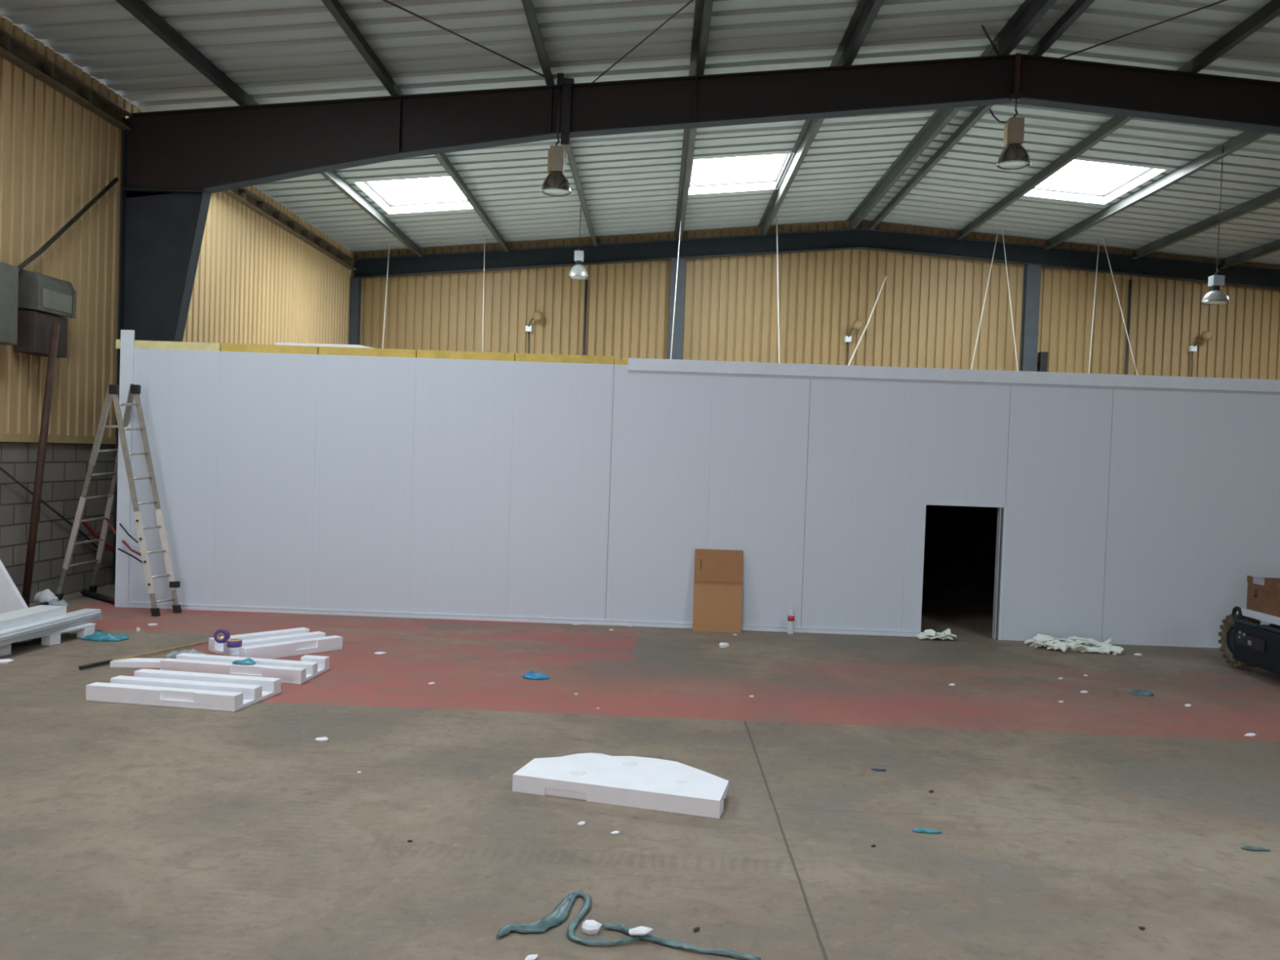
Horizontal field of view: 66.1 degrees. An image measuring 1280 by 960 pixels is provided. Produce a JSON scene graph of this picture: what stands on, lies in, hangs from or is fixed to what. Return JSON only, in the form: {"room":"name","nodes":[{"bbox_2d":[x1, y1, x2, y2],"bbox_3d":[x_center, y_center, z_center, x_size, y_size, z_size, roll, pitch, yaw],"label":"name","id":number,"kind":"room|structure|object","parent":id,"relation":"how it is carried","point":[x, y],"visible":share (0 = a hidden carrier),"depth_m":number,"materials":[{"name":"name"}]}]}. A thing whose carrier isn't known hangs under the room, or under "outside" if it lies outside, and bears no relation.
{"room":"warehouse interior","nodes":[
{"label":"warehouse interior","id":0,"kind":"room"},
{"bbox_2d":[0,14,354,603],"bbox_3d":[-7.608,-1.804,7.871,0.250,6.920,34.000,2,1,1],"label":"wall","id":1,"kind":"structure","parent":0,"point":[256,282],"depth_m":13.10,"materials":[{"name":"metal"}]},
{"bbox_2d":[0,262,76,357],"bbox_3d":[-7.262,-2.008,11.572,0.305,0.988,1.620,2,1,1],"label":"heater","id":2,"kind":"object","parent":1,"relation":"attached to","point":[49,299],"visible":0.98,"depth_m":11.67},
{"bbox_2d":[0,466,97,549],"bbox_3d":[-7.479,0.293,12.327,0.035,1.520,2.786,2,1,0],"label":"brace","id":3,"kind":"object","parent":1,"relation":"attached to","point":[3,470],"visible":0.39,"depth_m":12.41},
{"bbox_2d":[17,177,118,271],"bbox_3d":[-7.281,-2.935,12.053,0.064,2.432,3.258,2,1,0],"label":"brace","id":4,"kind":"object","parent":1,"relation":"attached to","point":[107,188],"visible":0.89,"depth_m":12.46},
{"bbox_2d":[0,551,1279,959],"bbox_3d":[4.884,2.179,7.785,25.700,0.200,34.200,2,1,1],"label":"floor","id":5,"kind":"structure","parent":0,"point":[1069,828],"depth_m":6.01,"materials":[{"name":"concrete"}]},
{"bbox_2d":[0,658,13,664],"bbox_3d":[-5.817,1.656,8.993,0.153,0.036,0.129,2,1,1],"label":"chip","id":6,"kind":"object","parent":5,"relation":"on","point":[3,661],"visible":1,"depth_m":8.96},
{"bbox_2d":[0,560,27,613],"bbox_3d":[-7.111,0.975,10.762,0.950,1.219,0.060,2,1,1],"label":"sheet","id":7,"kind":"object","parent":5,"relation":"on","point":[11,599],"visible":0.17,"depth_m":10.74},
{"bbox_2d":[22,322,60,607],"bbox_3d":[-7.177,-0.168,11.778,0.083,3.455,0.412,3,2,22],"label":"exhaust pipe","id":8,"kind":"object","parent":5,"relation":"on","point":[52,354],"visible":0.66,"depth_m":11.75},
{"bbox_2d":[33,589,59,602],"bbox_3d":[-7.490,1.448,12.398,0.332,0.162,0.255,2,1,1],"label":"rag","id":9,"kind":"object","parent":5,"relation":"on","point":[46,595],"visible":0.91,"depth_m":12.32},
{"bbox_2d":[0,622,95,656],"bbox_3d":[-6.282,1.568,9.900,0.850,0.135,1.150,2,1,14],"label":"pallet","id":10,"kind":"object","parent":5,"relation":"on","point":[82,630],"visible":0.47,"depth_m":9.88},
{"bbox_2d":[0,614,102,646],"bbox_3d":[-6.005,1.507,8.957,0.200,0.050,3.300,2,1,4],"label":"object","id":11,"kind":"object","parent":10,"relation":"on","point":[22,637],"visible":0.5,"depth_m":9.74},
{"bbox_2d":[0,608,102,640],"bbox_3d":[-5.971,1.450,8.958,0.182,0.065,3.200,2,1,4],"label":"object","id":12,"kind":"object","parent":11,"relation":"on","point":[83,614],"visible":1,"depth_m":9.75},
{"bbox_2d":[0,604,66,630],"bbox_3d":[-6.164,1.373,8.725,0.280,0.085,2.900,2,1,4],"label":"foam block","id":13,"kind":"object","parent":12,"relation":"on","point":[41,612],"visible":1,"depth_m":9.70,"materials":[{"name":"plastic"}]},
{"bbox_2d":[48,599,69,606],"bbox_3d":[-7.175,1.510,12.125,0.282,0.074,0.158,2,1,1],"label":"rag","id":14,"kind":"object","parent":5,"relation":"on","point":[53,602],"visible":0.82,"depth_m":12.09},
{"bbox_2d":[80,589,115,604],"bbox_3d":[-6.959,1.502,12.671,1.041,0.080,0.080,3,2,40],"label":"bar","id":15,"kind":"object","parent":5,"relation":"on","point":[84,592],"visible":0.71,"depth_m":12.64,"materials":[{"name":"black plastic"}]},
{"bbox_2d":[80,631,124,641],"bbox_3d":[-5.557,1.611,10.171,0.434,0.084,0.165,2,1,1],"label":"plastic film","id":16,"kind":"object","parent":5,"relation":"on","point":[98,636],"visible":1,"depth_m":10.13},
{"bbox_2d":[54,383,182,616],"bbox_3d":[-6.614,0.185,12.270,2.370,2.757,0.753,3,2,37],"label":"step ladder","id":17,"kind":"object","parent":5,"relation":"on","point":[113,390],"visible":0.97,"depth_m":11.87,"materials":[{"name":"metal"}]},
{"bbox_2d":[110,657,164,668],"bbox_3d":[-4.247,1.694,9.075,1.164,0.065,0.147,2,1,-5],"label":"foam slab","id":18,"kind":"object","parent":5,"relation":"on","point":[140,663],"visible":0.36,"depth_m":8.98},
{"bbox_2d":[78,634,237,669],"bbox_3d":[-4.656,1.672,9.691,0.034,0.034,1.896,3,2,22],"label":"wooden stick","id":19,"kind":"object","parent":5,"relation":"on","point":[105,662],"visible":0.67,"depth_m":9.36,"materials":[{"name":"brown wood"}]},
{"bbox_2d":[85,668,281,711],"bbox_3d":[-3.706,1.709,8.044,1.310,0.125,0.650,2,1,8],"label":"foam block","id":20,"kind":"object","parent":5,"relation":"on","point":[155,687],"depth_m":7.83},
{"bbox_2d":[164,648,205,658],"bbox_3d":[-4.339,1.675,9.495,0.480,0.075,0.189,2,1,1],"label":"plastic film","id":21,"kind":"object","parent":5,"relation":"on","point":[172,655],"visible":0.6,"depth_m":9.47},
{"bbox_2d":[160,653,329,684],"bbox_3d":[-3.588,1.690,8.982,1.376,0.125,0.619,2,1,9],"label":"foam block","id":22,"kind":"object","parent":5,"relation":"on","point":[290,672],"depth_m":8.74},
{"bbox_2d":[231,657,256,664],"bbox_3d":[-3.521,1.607,8.754,0.217,0.043,0.108,2,1,1],"label":"plastic film","id":23,"kind":"object","parent":22,"relation":"on","point":[246,661],"visible":1,"depth_m":8.73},
{"bbox_2d":[208,626,342,658],"bbox_3d":[-3.684,1.659,9.969,0.731,0.130,1.060,3,2,43],"label":"foam block","id":24,"kind":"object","parent":5,"relation":"on","point":[274,644],"depth_m":9.82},
{"bbox_2d":[213,629,230,643],"bbox_3d":[-4.058,1.515,9.554,0.136,0.143,0.082,2,1,1],"label":"tape roll","id":25,"kind":"object","parent":24,"relation":"on","point":[226,633],"visible":0.98,"depth_m":9.53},
{"bbox_2d":[226,638,242,648],"bbox_3d":[-3.896,1.567,9.453,0.136,0.064,0.135,2,1,1],"label":"tape roll","id":26,"kind":"object","parent":24,"relation":"on","point":[233,642],"visible":1,"depth_m":9.40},
{"bbox_2d":[315,737,328,742],"bbox_3d":[-2.254,1.837,6.973,0.090,0.024,0.056,1,2,-21],"label":"chip","id":27,"kind":"object","parent":5,"relation":"on","point":[319,739],"visible":1,"depth_m":6.96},
{"bbox_2d":[524,954,537,959],"bbox_3d":[-0.450,1.978,4.075,0.050,0.013,0.055,2,1,1],"label":"chip","id":28,"kind":"object","parent":5,"relation":"on","point":[532,957],"visible":1,"depth_m":4.07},
{"bbox_2d":[522,670,549,679],"bbox_3d":[-0.965,1.811,9.163,0.257,0.054,0.205,2,1,1],"label":"plastic film","id":29,"kind":"object","parent":5,"relation":"on","point":[531,674],"visible":1,"depth_m":9.11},
{"bbox_2d":[496,889,640,945],"bbox_3d":[-0.305,1.964,4.442,0.623,0.027,0.496,2,1,1],"label":"ribbon","id":30,"kind":"object","parent":5,"relation":"on","point":[561,912],"visible":1,"depth_m":4.35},
{"bbox_2d":[582,920,601,934],"bbox_3d":[-0.212,1.966,4.334,0.087,0.040,0.084,2,1,1],"label":"chip","id":31,"kind":"object","parent":5,"relation":"on","point":[588,926],"visible":1,"depth_m":4.31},
{"bbox_2d":[512,752,728,818],"bbox_3d":[-0.077,1.891,6.217,1.298,0.106,0.641,2,1,15],"label":"foam block","id":32,"kind":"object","parent":5,"relation":"on","point":[633,781],"depth_m":6.03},
{"bbox_2d":[601,923,760,959],"bbox_3d":[0.164,1.985,4.232,0.719,0.028,0.072,3,2,24],"label":"ribbon","id":33,"kind":"object","parent":5,"relation":"on","point":[621,927],"visible":0.89,"depth_m":4.21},
{"bbox_2d":[628,925,653,935],"bbox_3d":[0.005,1.951,4.261,0.106,0.020,0.062,2,1,1],"label":"chip","id":34,"kind":"object","parent":33,"relation":"on","point":[639,931],"visible":1,"depth_m":4.25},
{"bbox_2d":[109,53,1279,584],"bbox_3d":[5.116,-1.998,13.882,25.080,7.860,0.300,2,1,1],"label":"frame","id":35,"kind":"object","parent":5,"relation":"on","point":[173,162],"visible":0.76,"depth_m":13.89,"materials":[{"name":"brown metal"}]},
{"bbox_2d":[0,27,133,130],"bbox_3d":[-7.292,-4.905,8.666,0.160,0.220,10.350,2,1,1],"label":"beam","id":36,"kind":"structure","parent":35,"relation":"attached to","point":[14,51],"depth_m":12.28,"materials":[{"name":"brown metal"}]},
{"bbox_2d":[73,510,115,554],"bbox_3d":[-7.416,0.750,13.500,0.080,0.730,1.127,2,1,1],"label":"hose","id":37,"kind":"object","parent":35,"relation":"attached to","point":[86,524],"visible":0.54,"depth_m":13.35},
{"bbox_2d":[115,0,247,106],"bbox_3d":[-5.697,-5.263,8.709,0.193,0.245,10.500,2,1,1],"label":"roof purlin","id":38,"kind":"structure","parent":35,"relation":"on","point":[139,9],"depth_m":12.10,"materials":[{"name":"paint"}]},
{"bbox_2d":[222,186,356,270],"bbox_3d":[-7.138,-5.162,19.186,0.160,0.220,10.100,2,1,1],"label":"beam","id":39,"kind":"structure","parent":35,"relation":"attached to","point":[245,197],"depth_m":19.94,"materials":[{"name":"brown metal"}]},
{"bbox_2d":[244,91,422,257],"bbox_3d":[-5.542,-5.520,19.232,0.193,0.245,10.545,2,1,1],"label":"roof purlin","id":40,"kind":"structure","parent":35,"relation":"on","point":[335,179],"depth_m":19.79,"materials":[{"name":"metal"}]},
{"bbox_2d":[321,0,399,96],"bbox_3d":[-3.561,-5.391,8.674,0.193,0.245,10.500,2,1,1],"label":"roof purlin","id":41,"kind":"structure","parent":35,"relation":"on","point":[335,7],"depth_m":12.23,"materials":[{"name":"paint"}]},
{"bbox_2d":[382,0,544,77],"bbox_3d":[-2.462,-5.439,11.723,0.024,0.320,4.774,3,2,31],"label":"rod","id":42,"kind":"object","parent":41,"relation":"attached to","point":[385,1],"visible":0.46,"depth_m":12.13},
{"bbox_2d":[394,81,509,251],"bbox_3d":[-3.407,-5.648,19.197,0.193,0.245,10.545,2,1,1],"label":"roof purlin","id":43,"kind":"structure","parent":35,"relation":"on","point":[443,160],"depth_m":19.29,"materials":[{"name":"metal"}]},
{"bbox_2d":[521,0,554,85],"bbox_3d":[-1.365,-5.523,8.639,0.193,0.245,10.500,2,1,1],"label":"roof purlin","id":44,"kind":"structure","parent":35,"relation":"on","point":[528,6],"depth_m":12.33,"materials":[{"name":"paint"}]},
{"bbox_2d":[540,72,574,196],"bbox_3d":[-1.142,-4.825,13.705,0.430,1.642,0.430,2,1,1],"label":"lamp","id":45,"kind":"object","parent":35,"relation":"hanging from","point":[556,184],"visible":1,"depth_m":13.66,"materials":[{"name":"grey metal"}]},
{"bbox_2d":[542,71,597,245],"bbox_3d":[-1.211,-5.780,19.162,0.193,0.245,10.545,2,1,1],"label":"roof purlin","id":46,"kind":"structure","parent":35,"relation":"on","point":[571,157],"depth_m":19.29,"materials":[{"name":"metal"}]},
{"bbox_2d":[568,205,588,279],"bbox_3d":[-1.315,-5.178,21.402,0.440,1.570,0.440,2,1,1],"label":"lamp","id":47,"kind":"object","parent":46,"relation":"hanging from","point":[578,272],"visible":1,"depth_m":21.32,"materials":[{"name":"silver metal"}]},
{"bbox_2d":[587,0,693,87],"bbox_3d":[0.281,-5.582,12.062,0.020,0.326,3.945,1,2,-31],"label":"rod","id":48,"kind":"object","parent":35,"relation":"attached to","point":[691,1],"visible":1,"depth_m":12.46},
{"bbox_2d":[674,61,696,240],"bbox_3d":[0.875,-5.905,19.128,0.193,0.245,10.545,2,1,1],"label":"roof purlin","id":49,"kind":"structure","parent":35,"relation":"on","point":[689,135],"depth_m":18.79,"materials":[{"name":"metal"}]},
{"bbox_2d":[670,220,681,359],"bbox_3d":[0.781,-3.898,22.288,0.185,4.434,0.019,2,1,1],"label":"wire","id":50,"kind":"object","parent":49,"relation":"hanging from","point":[680,220],"visible":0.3,"depth_m":22.27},
{"bbox_2d":[689,0,713,75],"bbox_3d":[0.720,-5.648,8.605,0.193,0.245,10.500,2,1,1],"label":"roof purlin","id":51,"kind":"structure","parent":35,"relation":"on","point":[703,8],"depth_m":12.63,"materials":[{"name":"paint"}]},
{"bbox_2d":[757,51,843,234],"bbox_3d":[2.930,-6.028,19.095,0.193,0.245,10.545,2,1,1],"label":"roof purlin","id":52,"kind":"structure","parent":35,"relation":"on","point":[811,127],"depth_m":18.69,"materials":[{"name":"metal"}]},
{"bbox_2d":[836,0,884,66],"bbox_3d":[2.776,-5.771,8.572,0.193,0.245,10.500,2,1,1],"label":"roof purlin","id":53,"kind":"structure","parent":35,"relation":"on","point":[866,11],"depth_m":12.78,"materials":[{"name":"paint"}]},
{"bbox_2d":[845,40,999,228],"bbox_3d":[5.106,-6.158,19.060,0.193,0.245,10.545,2,1,1],"label":"roof purlin","id":54,"kind":"structure","parent":35,"relation":"on","point":[939,120],"depth_m":18.73,"materials":[{"name":"metal"}]},
{"bbox_2d":[869,42,1038,229],"bbox_3d":[5.652,-6.143,19.052,0.193,0.245,10.545,2,1,1],"label":"roof purlin","id":55,"kind":"structure","parent":35,"relation":"on","point":[980,111],"depth_m":18.57,"materials":[{"name":"metal"}]},
{"bbox_2d":[981,25,999,55],"bbox_3d":[4.783,-5.999,13.429,0.032,0.199,0.626,3,2,40],"label":"rod","id":56,"kind":"object","parent":35,"relation":"attached to","point":[982,26],"visible":1,"depth_m":13.41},
{"bbox_2d":[989,53,1031,169],"bbox_3d":[5.176,-5.127,13.623,0.454,1.551,0.504,1,2,-42],"label":"lamp","id":57,"kind":"object","parent":35,"relation":"hanging from","point":[1014,156],"visible":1,"depth_m":13.54,"materials":[{"name":"grey metal"}]},
{"bbox_2d":[992,0,1057,55],"bbox_3d":[4.951,-5.902,8.537,0.193,0.245,10.500,2,1,1],"label":"roof purlin","id":58,"kind":"structure","parent":35,"relation":"on","point":[1029,13],"depth_m":12.95,"materials":[{"name":"paint"}]},
{"bbox_2d":[1033,0,1094,56],"bbox_3d":[5.498,-5.886,8.529,0.193,0.245,10.500,2,1,1],"label":"roof purlin","id":59,"kind":"structure","parent":35,"relation":"on","point":[1078,7],"depth_m":12.88,"materials":[{"name":"paint"}]},
{"bbox_2d":[956,58,1193,239],"bbox_3d":[7.805,-5.898,19.027,0.193,0.245,10.545,2,1,1],"label":"roof purlin","id":60,"kind":"structure","parent":35,"relation":"on","point":[1117,122],"depth_m":18.43,"materials":[{"name":"metal"}]},
{"bbox_2d":[1055,0,1227,60],"bbox_3d":[6.660,-5.733,12.179,0.024,0.079,3.453,1,2,-31],"label":"rod","id":61,"kind":"object","parent":35,"relation":"attached to","point":[1221,1],"visible":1,"depth_m":12.56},
{"bbox_2d":[1044,130,1269,249],"bbox_3d":[9.948,-5.655,19.001,0.193,0.245,10.545,2,1,1],"label":"roof purlin","id":62,"kind":"structure","parent":35,"relation":"on","point":[1247,137],"depth_m":18.65,"materials":[{"name":"metal"}]},
{"bbox_2d":[1200,146,1230,304],"bbox_3d":[9.863,-4.346,16.756,0.440,2.658,0.440,2,1,1],"label":"lamp","id":63,"kind":"object","parent":62,"relation":"hanging from","point":[1215,296],"visible":1,"depth_m":16.71,"materials":[{"name":"silver metal"}]},
{"bbox_2d":[1131,187,1279,258],"bbox_3d":[12.080,-5.412,18.976,0.193,0.245,10.545,2,1,1],"label":"roof purlin","id":64,"kind":"structure","parent":35,"relation":"on","point":[1273,196],"depth_m":20.81,"materials":[{"name":"metal"}]},
{"bbox_2d":[1189,0,1279,72],"bbox_3d":[7.651,-5.641,8.504,0.193,0.245,10.500,2,1,1],"label":"roof purlin","id":65,"kind":"structure","parent":35,"relation":"on","point":[1271,10],"depth_m":12.66,"materials":[{"name":"paint"}]},
{"bbox_2d":[1219,239,1279,268],"bbox_3d":[14.213,-5.170,18.951,0.193,0.245,10.545,2,1,1],"label":"roof purlin","id":66,"kind":"structure","parent":35,"relation":"on","point":[1273,246],"depth_m":22.93,"materials":[{"name":"metal"}]},
{"bbox_2d":[114,329,1279,648],"bbox_3d":[1.521,-0.007,18.095,15.860,3.420,12.180,2,1,1],"label":"wall","id":67,"kind":"structure","parent":5,"relation":"on","point":[1132,509],"depth_m":12.05,"materials":[{"name":"paint"}]},
{"bbox_2d":[275,342,375,348],"bbox_3d":[-3.896,-1.673,13.072,1.366,0.110,1.400,2,1,1],"label":"panel","id":68,"kind":"object","parent":67,"relation":"on","point":[276,344],"visible":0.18,"depth_m":12.37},
{"bbox_2d":[692,548,742,632],"bbox_3d":[0.948,1.345,11.967,0.589,0.983,0.156,2,1,1],"label":"cardboard sheet","id":69,"kind":"object","parent":5,"relation":"on","point":[717,604],"visible":1,"depth_m":11.95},
{"bbox_2d":[719,642,729,648],"bbox_3d":[0.934,1.836,10.955,0.113,0.050,0.081,1,2,-39],"label":"chip","id":70,"kind":"object","parent":5,"relation":"on","point":[723,645],"visible":1,"depth_m":10.93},
{"bbox_2d":[349,227,1279,371],"bbox_3d":[5.244,-2.254,24.308,24.950,7.860,0.200,2,1,1],"label":"frame","id":71,"kind":"object","parent":5,"relation":"on","point":[1035,257],"visible":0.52,"depth_m":24.21,"materials":[{"name":"metal"}]},
{"bbox_2d":[848,275,887,364],"bbox_3d":[5.381,-3.261,24.151,1.219,3.528,0.031,2,1,1],"label":"cable","id":72,"kind":"object","parent":71,"relation":"hanging from","point":[886,276],"visible":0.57,"depth_m":24.12,"materials":[{"name":"white metal"}]},
{"bbox_2d":[916,633,928,639],"bbox_3d":[3.406,1.877,11.825,0.139,0.056,0.076,1,2,-29],"label":"scrap","id":73,"kind":"object","parent":5,"relation":"on","point":[920,636],"visible":1,"depth_m":11.80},
{"bbox_2d":[924,629,935,635],"bbox_3d":[3.494,1.839,11.862,0.130,0.071,0.074,3,2,23],"label":"scrap","id":74,"kind":"object","parent":73,"relation":"on","point":[927,632],"visible":1,"depth_m":11.85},
{"bbox_2d":[911,827,942,833],"bbox_3d":[1.647,2.008,5.643,0.175,0.020,0.050,2,1,1],"label":"plastic film","id":75,"kind":"object","parent":5,"relation":"on","point":[917,829],"visible":1,"depth_m":5.63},
{"bbox_2d":[1047,642,1066,652],"bbox_3d":[4.850,1.931,11.408,0.113,0.092,0.209,1,2,-37],"label":"scrap","id":76,"kind":"object","parent":5,"relation":"on","point":[1064,649],"visible":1,"depth_m":11.40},
{"bbox_2d":[1088,646,1103,653],"bbox_3d":[5.258,1.960,11.348,0.160,0.068,0.108,2,2,18],"label":"scrap","id":77,"kind":"object","parent":5,"relation":"on","point":[1092,649],"visible":1,"depth_m":11.33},
{"bbox_2d":[1091,644,1106,647],"bbox_3d":[5.431,1.949,11.552,0.216,0.063,0.119,2,1,-17],"label":"scrap","id":78,"kind":"object","parent":5,"relation":"on","point":[1096,645],"visible":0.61,"depth_m":11.52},
{"bbox_3d":[5.465,1.946,11.584,0.155,0.055,0.113,2,1,1],"label":"scrap","id":79,"kind":"object","parent":78,"relation":"on","visible":0},
{"bbox_2d":[1084,637,1099,645],"bbox_3d":[5.337,1.918,11.631,0.234,0.081,0.110,2,2,-19],"label":"scrap","id":80,"kind":"object","parent":79,"relation":"on","point":[1093,641],"visible":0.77,"depth_m":11.62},
{"bbox_2d":[1067,636,1090,641],"bbox_3d":[5.180,1.882,11.602,0.246,0.061,0.065,3,2,29],"label":"scrap","id":81,"kind":"object","parent":80,"relation":"on","point":[1074,638],"visible":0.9,"depth_m":11.58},
{"bbox_2d":[1110,645,1124,653],"bbox_3d":[5.481,1.958,11.408,0.118,0.066,0.239,1,2,-37],"label":"scrap","id":82,"kind":"object","parent":5,"relation":"on","point":[1116,649],"visible":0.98,"depth_m":11.36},
{"bbox_2d":[1101,643,1112,648],"bbox_3d":[5.482,1.945,11.463,0.195,0.074,0.126,1,2,-35],"label":"scrap","id":83,"kind":"object","parent":82,"relation":"on","point":[1109,646],"visible":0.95,"depth_m":11.44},
{"bbox_2d":[1128,688,1154,696],"bbox_3d":[4.772,2.013,9.349,0.226,0.044,0.164,2,1,1],"label":"plastic film","id":84,"kind":"object","parent":5,"relation":"on","point":[1137,692],"visible":1,"depth_m":9.30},
{"bbox_2d":[1217,606,1279,675],"bbox_3d":[6.866,1.740,9.998,0.917,0.669,2.129,2,1,1],"label":"machine","id":85,"kind":"object","parent":5,"relation":"on","point":[1245,642],"visible":1,"depth_m":10.42,"materials":[{"name":"black metal"}]},
{"bbox_2d":[1246,575,1279,617],"bbox_3d":[6.766,1.229,10.073,0.464,0.364,1.104,2,1,1],"label":"carton","id":86,"kind":"object","parent":85,"relation":"on","point":[1263,593],"visible":1,"depth_m":10.35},
{"bbox_2d":[1240,844,1270,850],"bbox_3d":[3.471,2.075,5.551,0.159,0.018,0.055,2,1,1],"label":"plastic film","id":87,"kind":"object","parent":5,"relation":"on","point":[1245,846],"visible":1,"depth_m":5.54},
{"bbox_3d":[5.080,1.940,11.553,0.146,0.075,0.168,2,1,1],"label":"scrap","id":88,"kind":"object","parent":5,"relation":"on","visible":0},
{"bbox_2d":[1074,640,1095,645],"bbox_3d":[5.208,1.907,11.509,0.225,0.072,0.100,2,1,1],"label":"scrap","id":89,"kind":"object","parent":88,"relation":"on","point":[1080,642],"visible":0.97,"depth_m":11.48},
{"bbox_3d":[5.209,1.955,11.401,0.171,0.050,0.152,2,1,1],"label":"scrap","id":90,"kind":"object","parent":5,"relation":"on","visible":0},
{"bbox_2d":[1071,644,1087,652],"bbox_3d":[5.055,1.934,11.315,0.161,0.103,0.111,2,1,11],"label":"scrap","id":91,"kind":"object","parent":90,"relation":"on","point":[1078,647],"visible":1,"depth_m":11.30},
{"bbox_2d":[0,0,1279,266],"bbox_3d":[5.152,-5.478,7.594,25.700,1.371,34.000,2,1,1],"label":"ceiling","id":92,"kind":"structure","parent":0,"point":[276,51],"depth_m":14.21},
{"bbox_2d":[382,241,390,348],"bbox_3d":[-6.146,-3.842,23.668,0.161,3.770,0.019,2,1,1],"label":"wire","id":93,"kind":"object","parent":92,"relation":"hanging from","point":[389,242],"visible":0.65,"depth_m":23.65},
{"bbox_2d":[353,175,473,214],"bbox_3d":[-4.424,-5.817,19.831,1.960,0.384,2.460,2,1,1],"label":"window","id":94,"kind":"structure","parent":92,"relation":"attached to","point":[434,193],"depth_m":20.36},
{"bbox_2d":[482,234,484,351],"bbox_3d":[-3.749,-3.865,23.521,0.063,3.989,0.016,2,1,1],"label":"wire","id":95,"kind":"object","parent":92,"relation":"hanging from","point":[484,234],"visible":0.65,"depth_m":23.50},
{"bbox_2d":[688,152,795,195],"bbox_3d":[1.942,-6.198,19.703,1.960,0.384,2.510,2,1,1],"label":"window","id":96,"kind":"structure","parent":92,"relation":"attached to","point":[761,171],"depth_m":20.26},
{"bbox_2d":[776,213,779,363],"bbox_3d":[3.275,-3.944,23.288,0.281,4.651,0.024,2,1,1],"label":"wire","id":97,"kind":"object","parent":92,"relation":"hanging from","point":[776,214],"visible":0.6,"depth_m":23.27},
{"bbox_2d":[970,229,999,369],"bbox_3d":[8.239,-3.763,23.849,0.712,4.612,0.019,2,1,1],"label":"wire","id":98,"kind":"object","parent":92,"relation":"hanging from","point":[997,229],"visible":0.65,"depth_m":23.82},
{"bbox_2d":[1001,229,1017,370],"bbox_3d":[9.017,-3.732,23.799,0.727,4.605,0.019,2,1,1],"label":"wire","id":99,"kind":"object","parent":92,"relation":"hanging from","point":[1002,229],"visible":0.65,"depth_m":23.78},
{"bbox_2d":[1088,238,1099,373],"bbox_3d":[10.846,-3.575,23.610,0.159,4.427,0.019,2,1,1],"label":"wire","id":100,"kind":"object","parent":92,"relation":"hanging from","point":[1099,238],"visible":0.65,"depth_m":23.59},
{"bbox_2d":[1023,159,1168,204],"bbox_3d":[8.859,-6.011,19.581,1.960,0.350,2.560,2,1,1],"label":"window","id":101,"kind":"structure","parent":92,"relation":"attached to","point":[1080,180],"depth_m":19.98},
{"bbox_2d":[1102,238,1137,374],"bbox_3d":[11.651,-3.542,23.560,1.341,4.426,0.019,2,1,1],"label":"wire","id":102,"kind":"object","parent":92,"relation":"hanging from","point":[1103,238],"visible":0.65,"depth_m":23.54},
{"bbox_2d":[352,219,1279,379],"bbox_3d":[5.277,-2.422,24.496,25.300,8.230,0.045,2,1,1],"label":"wall","id":103,"kind":"structure","parent":0,"point":[926,313],"depth_m":24.44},
{"bbox_2d":[525,311,542,353],"bbox_3d":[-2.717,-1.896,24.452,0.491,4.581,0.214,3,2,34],"label":"floodlight","id":104,"kind":"object","parent":103,"relation":"attached to","point":[537,316],"visible":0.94,"depth_m":24.32,"materials":[{"name":"brown metal"}]},
{"bbox_2d":[582,280,587,355],"bbox_3d":[-1.444,-1.769,24.538,0.060,6.411,0.052,2,1,1],"label":"conduit","id":105,"kind":"object","parent":103,"relation":"attached to","point":[586,281],"visible":0.35,"depth_m":24.46,"materials":[{"name":"metal"}]},
{"bbox_2d":[844,320,863,364],"bbox_3d":[5.192,-1.639,24.343,0.470,4.626,0.219,3,2,37],"label":"floodlight","id":106,"kind":"object","parent":103,"relation":"attached to","point":[857,324],"visible":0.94,"depth_m":24.26,"materials":[{"name":"brown metal"}]},
{"bbox_2d":[1036,351,1048,372],"bbox_3d":[9.929,-2.881,24.284,0.280,0.540,0.220,2,1,1],"label":"wall box","id":107,"kind":"object","parent":103,"relation":"attached to","point":[1042,356],"visible":0.7,"depth_m":24.17,"materials":[{"name":"black plastic"}]},
{"bbox_2d":[1124,280,1131,374],"bbox_3d":[11.972,-1.512,24.348,0.060,6.846,0.052,2,1,1],"label":"conduit","id":108,"kind":"object","parent":103,"relation":"attached to","point":[1130,281],"visible":0.35,"depth_m":24.27,"materials":[{"name":"metal"}]},
{"bbox_2d":[1188,331,1213,377],"bbox_3d":[13.695,-1.342,24.225,0.506,4.634,0.212,3,2,32],"label":"floodlight","id":109,"kind":"object","parent":103,"relation":"attached to","point":[1206,335],"visible":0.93,"depth_m":24.15,"materials":[{"name":"brown metal"}]},
{"bbox_3d":[4.765,1.886,11.672,0.192,0.096,0.174,2,1,1],"label":"scrap","id":110,"kind":"object","parent":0,"visible":0},
{"bbox_3d":[4.756,1.882,11.655,0.180,0.078,0.213,2,1,1],"label":"scrap","id":111,"kind":"object","parent":110,"relation":"on","visible":0},
{"bbox_2d":[1035,635,1056,642],"bbox_3d":[4.808,1.870,11.584,0.262,0.078,0.163,1,2,-25],"label":"scrap","id":112,"kind":"object","parent":111,"relation":"on","point":[1046,637],"visible":0.95,"depth_m":11.55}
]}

